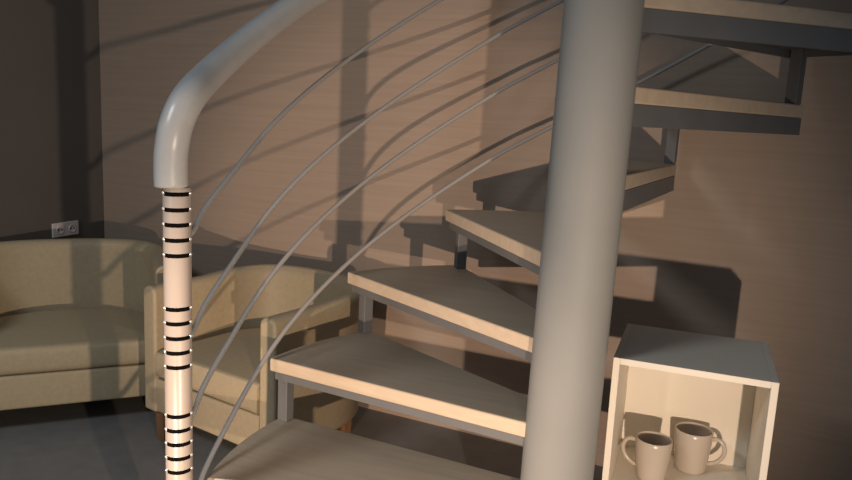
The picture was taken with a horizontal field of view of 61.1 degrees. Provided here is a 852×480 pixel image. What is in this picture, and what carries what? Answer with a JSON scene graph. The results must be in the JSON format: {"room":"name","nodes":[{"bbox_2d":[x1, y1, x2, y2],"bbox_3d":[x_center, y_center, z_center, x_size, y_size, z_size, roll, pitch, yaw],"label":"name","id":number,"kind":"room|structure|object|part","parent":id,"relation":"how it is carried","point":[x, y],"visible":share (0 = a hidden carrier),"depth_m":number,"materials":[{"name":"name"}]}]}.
{"room":"living room","nodes":[
{"label":"living room","id":0,"kind":"room"},
{"bbox_2d":[0,0,104,241],"bbox_3d":[-2.450,-0.821,1.466,0.100,3.400,4.500,6,10,20],"label":"wall","id":1,"kind":"structure","parent":0,"point":[51,158],"depth_m":3.33,"materials":[{"name":"grey paint"}]},
{"bbox_2d":[52,220,78,237],"bbox_3d":[-1.732,-0.053,3.472,0.012,0.068,0.152,6,10,20],"label":"wall socket","id":2,"kind":"object","parent":1,"relation":"attached to","point":[68,228],"visible":1,"depth_m":3.47,"materials":[{"name":"white plastic"}]},
{"bbox_2d":[0,396,602,479],"bbox_3d":[-0.168,1.264,0.309,5.590,0.100,5.782,6,10,20],"label":"floor","id":3,"kind":"structure","parent":0,"point":[112,439],"depth_m":2.75,"materials":[{"name":"grey"}]},
{"bbox_2d":[0,238,162,416],"bbox_3d":[-1.504,0.362,3.009,0.828,0.650,0.623,-1,10,-24],"label":"sofa","id":4,"kind":"object","parent":3,"relation":"on","point":[72,310],"visible":0.78,"depth_m":2.96,"materials":[{"name":"beige fabric"}]},
{"bbox_2d":[0,309,144,375],"bbox_3d":[-1.486,0.389,2.970,0.674,0.139,0.530,-1,10,-24],"label":"seat cushion","id":5,"kind":"object","parent":4,"relation":"on","point":[33,342],"depth_m":2.81,"materials":[{"name":"beige fabric"}]},
{"bbox_3d":[-1.495,0.523,2.998,0.678,0.133,0.525,-1,10,-24],"label":"seat","id":6,"kind":"part","parent":4,"relation":"part of","materials":[{"name":"beige fabric"}]},
{"bbox_3d":[-1.502,0.312,3.002,0.828,0.550,0.619,-1,10,-24],"label":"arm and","id":7,"kind":"part","parent":4,"relation":"part of","materials":[{"name":"beige fabric"}]},
{"bbox_2d":[144,264,359,444],"bbox_3d":[-0.595,0.462,2.771,0.689,0.620,0.643,9,11,33],"label":"armchair","id":8,"kind":"object","parent":3,"relation":"on","point":[334,312],"visible":0.63,"depth_m":2.62,"materials":[{"name":"beige fabric"}]},
{"bbox_3d":[-0.991,0.698,2.740,0.048,0.126,0.048,9,11,33],"label":"leg","id":9,"kind":"part","parent":8,"relation":"part of","materials":[{"name":"brown wood"}]},
{"bbox_2d":[155,328,259,413],"bbox_3d":[-0.620,0.447,2.729,0.534,0.139,0.550,9,11,33],"label":"seat cushion","id":10,"kind":"object","parent":8,"relation":"on","point":[241,359],"depth_m":2.54,"materials":[{"name":"beige fabric"}]},
{"bbox_3d":[-0.623,0.581,2.757,0.538,0.133,0.545,9,11,33],"label":"seat","id":11,"kind":"part","parent":8,"relation":"part of","materials":[{"name":"beige fabric"}]},
{"bbox_3d":[-0.324,0.709,2.873,0.048,0.126,0.048,9,11,33],"label":"leg","id":12,"kind":"part","parent":8,"relation":"part of","materials":[{"name":"brown wood"}]},
{"bbox_2d":[153,0,851,479],"bbox_3d":[0.435,-0.516,1.649,1.793,3.022,1.650,12,13,43],"label":"spiral staircase","id":13,"kind":"structure","parent":3,"relation":"on","point":[572,246],"depth_m":1.70,"materials":[{"name":"grey metal"}]},
{"bbox_3d":[-0.566,0.417,1.654,0.100,1.082,0.100,6,10,20],"label":"newel post","id":14,"kind":"part","parent":13,"relation":"part of","materials":[{"name":"white metal"}]},
{"bbox_3d":[0.235,-0.941,2.010,1.835,1.557,0.768,0,10,-16],"label":"handrail","id":15,"kind":"part","parent":13,"relation":"part of","materials":[{"name":"grey metal"}]},
{"bbox_3d":[-0.417,0.458,2.150,0.034,0.157,0.034,8,11,28],"label":"connecting post","id":16,"kind":"part","parent":13,"relation":"part of","materials":[{"name":"metal"}]},
{"bbox_3d":[0.353,-0.855,1.941,1.785,1.682,0.895,2,10,-4],"label":"railing rod","id":17,"kind":"part","parent":13,"relation":"part of","materials":[{"name":"grey metal"}]},
{"bbox_3d":[-0.198,0.226,2.385,0.034,0.157,0.034,-5,12,-39],"label":"connecting post","id":18,"kind":"part","parent":13,"relation":"part of","materials":[{"name":"metal"}]},
{"bbox_3d":[0.332,-0.430,2.013,1.785,1.698,0.895,2,10,-4],"label":"railing rod","id":19,"kind":"part","parent":13,"relation":"part of","materials":[{"name":"grey metal"}]},
{"bbox_3d":[0.441,-0.590,1.796,1.674,1.688,1.266,6,10,20],"label":"railing rod","id":20,"kind":"part","parent":13,"relation":"part of","materials":[{"name":"grey metal"}]},
{"bbox_3d":[-0.074,0.443,1.996,0.394,0.049,0.811,-6,13,-41],"label":"steel frame","id":21,"kind":"part","parent":13,"relation":"part of","materials":[{"name":"grey metal"}]},
{"bbox_3d":[0.058,0.226,2.115,0.406,0.049,0.846,0,10,-19],"label":"steel frame","id":22,"kind":"part","parent":13,"relation":"part of","materials":[{"name":"grey metal"}]},
{"bbox_3d":[0.121,0.020,2.495,0.034,0.157,0.034,0,10,-16],"label":"connecting post","id":23,"kind":"part","parent":13,"relation":"part of","materials":[{"name":"metal"}]},
{"bbox_3d":[0.253,0.026,2.154,0.401,0.049,0.832,3,10,4],"label":"steel frame","id":24,"kind":"part","parent":13,"relation":"part of","materials":[{"name":"grey metal"}]},
{"bbox_3d":[0.488,-0.153,2.081,0.400,0.049,0.811,6,10,20],"label":"steel frame","id":25,"kind":"part","parent":13,"relation":"part of","materials":[{"name":"grey metal"}]},
{"bbox_3d":[0.807,-0.330,2.367,0.034,0.157,0.034,8,11,29],"label":"connecting post","id":26,"kind":"part","parent":13,"relation":"part of","materials":[{"name":"metal"}]},
{"bbox_3d":[0.655,-0.338,2.026,0.849,0.049,0.407,-5,12,-40],"label":"steel frame","id":27,"kind":"part","parent":13,"relation":"part of","materials":[{"name":"grey metal"}]},
{"bbox_3d":[0.801,-0.505,1.850,0.839,0.049,0.404,0,10,-17],"label":"steel frame","id":28,"kind":"part","parent":13,"relation":"part of","materials":[{"name":"grey metal"}]},
{"bbox_3d":[1.084,-0.477,2.116,0.034,0.157,0.034,-5,12,-37],"label":"connecting post","id":29,"kind":"part","parent":13,"relation":"part of","materials":[{"name":"metal"}]},
{"bbox_3d":[0.635,0.806,1.870,0.353,0.362,0.325,6,10,20],"label":"cube","id":30,"kind":"object","parent":3,"relation":"on","visible":0},
{"bbox_2d":[602,323,779,479],"bbox_3d":[0.653,0.449,1.810,0.353,0.363,0.325,6,10,20],"label":"cabinet","id":31,"kind":"object","parent":30,"relation":"on","point":[662,378],"visible":0.95,"depth_m":1.88,"materials":[{"name":"beige paint"}]},
{"bbox_3d":[0.495,0.431,1.868,0.016,0.363,0.325,6,10,20],"label":"panel","id":32,"kind":"part","parent":31,"relation":"part of","materials":[{"name":"beige paint"}]},
{"bbox_2d":[621,431,672,479],"bbox_3d":[0.569,0.552,1.847,0.089,0.108,0.115,-3,11,-30],"label":"mug","id":33,"kind":"object","parent":31,"relation":"in","point":[653,449],"visible":1,"depth_m":1.81,"materials":[{"name":"beige ceramic"}]},
{"bbox_3d":[0.525,0.541,1.862,0.046,0.079,0.011,8,11,28],"label":"handle","id":34,"kind":"part","parent":33,"relation":"part of","materials":[{"name":"beige ceramic"}]},
{"bbox_3d":[0.644,0.620,1.839,0.322,0.016,0.325,6,10,20],"label":"panel","id":35,"kind":"part","parent":31,"relation":"part of","materials":[{"name":"beige paint"}]},
{"bbox_3d":[0.708,0.427,1.953,0.322,0.332,0.010,6,10,20],"label":"panel","id":36,"kind":"part","parent":31,"relation":"part of","materials":[{"name":"beige paint"}]},
{"bbox_3d":[0.661,0.278,1.781,0.322,0.016,0.325,6,10,20],"label":"panel","id":37,"kind":"part","parent":31,"relation":"part of","materials":[{"name":"beige paint"}]},
{"bbox_2d":[674,422,726,474],"bbox_3d":[0.704,0.550,1.885,0.095,0.112,0.120,-3,11,-29],"label":"mug","id":38,"kind":"object","parent":31,"relation":"in","point":[693,441],"visible":1,"depth_m":1.86,"materials":[{"name":"beige ceramic"}]},
{"bbox_3d":[0.751,0.549,1.866,0.046,0.081,0.011,8,11,28],"label":"handle","id":39,"kind":"part","parent":38,"relation":"part of","materials":[{"name":"beige ceramic"}]},
{"bbox_3d":[0.810,0.467,1.751,0.016,0.363,0.325,6,10,20],"label":"panel","id":40,"kind":"part","parent":31,"relation":"part of","materials":[{"name":"beige paint"}]},
{"bbox_2d":[98,0,851,479],"bbox_3d":[0.694,-0.841,2.505,5.350,3.400,0.101,7,11,25],"label":"wall","id":41,"kind":"structure","parent":0,"point":[751,240],"depth_m":2.77,"materials":[{"name":"brown wood"}]}
]}

